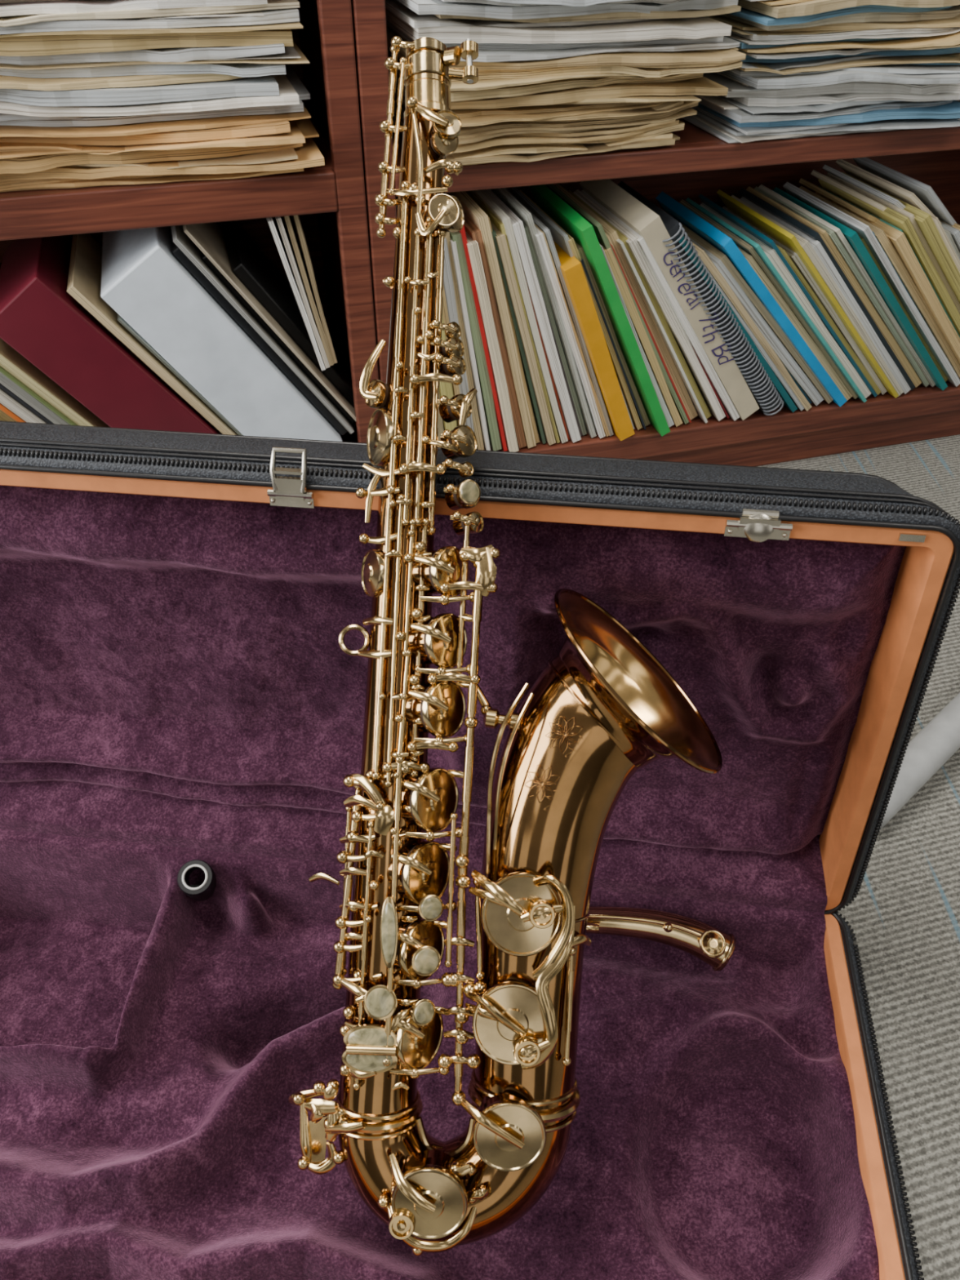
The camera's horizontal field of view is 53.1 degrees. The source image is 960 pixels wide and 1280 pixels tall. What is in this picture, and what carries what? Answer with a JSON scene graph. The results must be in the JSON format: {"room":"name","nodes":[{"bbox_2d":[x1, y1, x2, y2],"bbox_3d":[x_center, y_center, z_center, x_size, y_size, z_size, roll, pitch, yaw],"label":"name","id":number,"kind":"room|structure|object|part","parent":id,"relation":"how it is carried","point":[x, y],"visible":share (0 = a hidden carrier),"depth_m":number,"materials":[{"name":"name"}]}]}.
{"room":"music room","nodes":[
{"label":"music room","id":0,"kind":"room"},
{"bbox_2d":[755,434,959,1279],"bbox_3d":[0.250,0.324,0.936,5.500,0.050,5.000,0,41,0],"label":"floor","id":1,"kind":"structure","parent":0,"point":[904,917],"depth_m":0.93,"materials":[{"name":"carpet"}]},
{"bbox_2d":[0,0,378,443],"bbox_3d":[-0.638,-0.671,1.075,0.949,1.280,0.340,-11,42,-12],"label":"bookcase","id":2,"kind":"object","parent":1,"relation":"on","point":[328,200],"visible":0.23,"depth_m":1.13,"materials":[{"name":"brown wood"}]},
{"bbox_2d":[0,0,324,192],"bbox_3d":[-0.441,-0.697,1.077,0.466,0.291,0.313,-11,42,-12],"label":"paper stack","id":3,"kind":"object","parent":2,"relation":"in","point":[93,93],"visible":1,"depth_m":1.03,"materials":[{"name":"beige paper"}]},
{"bbox_2d":[0,215,355,441],"bbox_3d":[-0.490,-0.408,1.317,0.632,0.361,0.274,-11,42,-13],"label":"binders","id":4,"kind":"object","parent":2,"relation":"in","point":[191,328],"visible":0.65,"depth_m":1.22,"materials":[{"name":"plastic"}]},
{"bbox_2d":[0,420,959,1279],"bbox_3d":[-0.137,0.179,0.675,0.889,0.505,0.513,5,41,5],"label":"case","id":5,"kind":"object","parent":1,"relation":"on","point":[178,686],"depth_m":0.75,"materials":[{"name":"fabric"}]},
{"bbox_3d":[-0.252,0.217,0.863,0.031,0.062,0.052,-9,41,-10],"label":"mouthpiece cap","id":6,"kind":"part","parent":5,"relation":"part of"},
{"bbox_2d":[288,35,722,1256],"bbox_3d":[0.033,0.012,0.628,0.264,0.619,0.540,6,41,7],"label":"saxophone","id":7,"kind":"object","parent":5,"relation":"on","point":[605,708],"visible":1,"depth_m":0.61,"materials":[{"name":"gold metal"}]},
{"bbox_2d":[586,906,735,971],"bbox_3d":[0.123,0.245,0.810,0.181,0.046,0.038,7,41,8],"label":"saxophone neck","id":8,"kind":"object","parent":5,"relation":"in","point":[714,947],"visible":0.7,"depth_m":0.80,"materials":[{"name":"gold metal"}]},
{"bbox_2d":[351,0,959,466],"bbox_3d":[0.420,-0.869,1.305,1.249,1.280,0.340,-11,42,-12],"label":"bookcase","id":9,"kind":"object","parent":1,"relation":"on","point":[699,162],"visible":0.16,"depth_m":1.49,"materials":[{"name":"brown wood"}]},
{"bbox_2d":[392,88,699,165],"bbox_3d":[0.072,-0.703,1.266,0.357,0.061,0.313,-11,42,-12],"label":"paper stack","id":10,"kind":"object","parent":9,"relation":"in","point":[527,134],"visible":0.41,"depth_m":1.18,"materials":[{"name":"beige paper"}]},
{"bbox_2d":[385,0,746,109],"bbox_3d":[0.087,-0.815,1.163,0.406,0.249,0.331,-11,42,-12],"label":"paper stack","id":11,"kind":"object","parent":10,"relation":"on","point":[531,52],"visible":0.88,"depth_m":1.11,"materials":[{"name":"beige paper"}]},
{"bbox_2d":[395,157,959,452],"bbox_3d":[0.390,-0.566,1.505,1.116,0.358,0.282,-11,42,-13],"label":"file folders","id":12,"kind":"object","parent":9,"relation":"on","point":[599,308],"visible":0.97,"depth_m":1.41,"materials":[{"name":"paper"}]},
{"bbox_2d":[681,0,959,142],"bbox_3d":[0.465,-0.861,1.266,0.370,0.303,0.332,-11,42,-12],"label":"paper stack","id":13,"kind":"object","parent":9,"relation":"in","point":[810,68],"visible":0.77,"depth_m":1.23,"materials":[{"name":"white paper"}]},
{"bbox_2d":[879,692,959,831],"bbox_3d":[0.795,-0.293,1.056,1.018,0.729,0.209,-22,45,-24],"label":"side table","id":14,"kind":"object","parent":1,"relation":"on","point":[939,740],"visible":0.61,"depth_m":1.05,"materials":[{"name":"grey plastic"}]}
]}

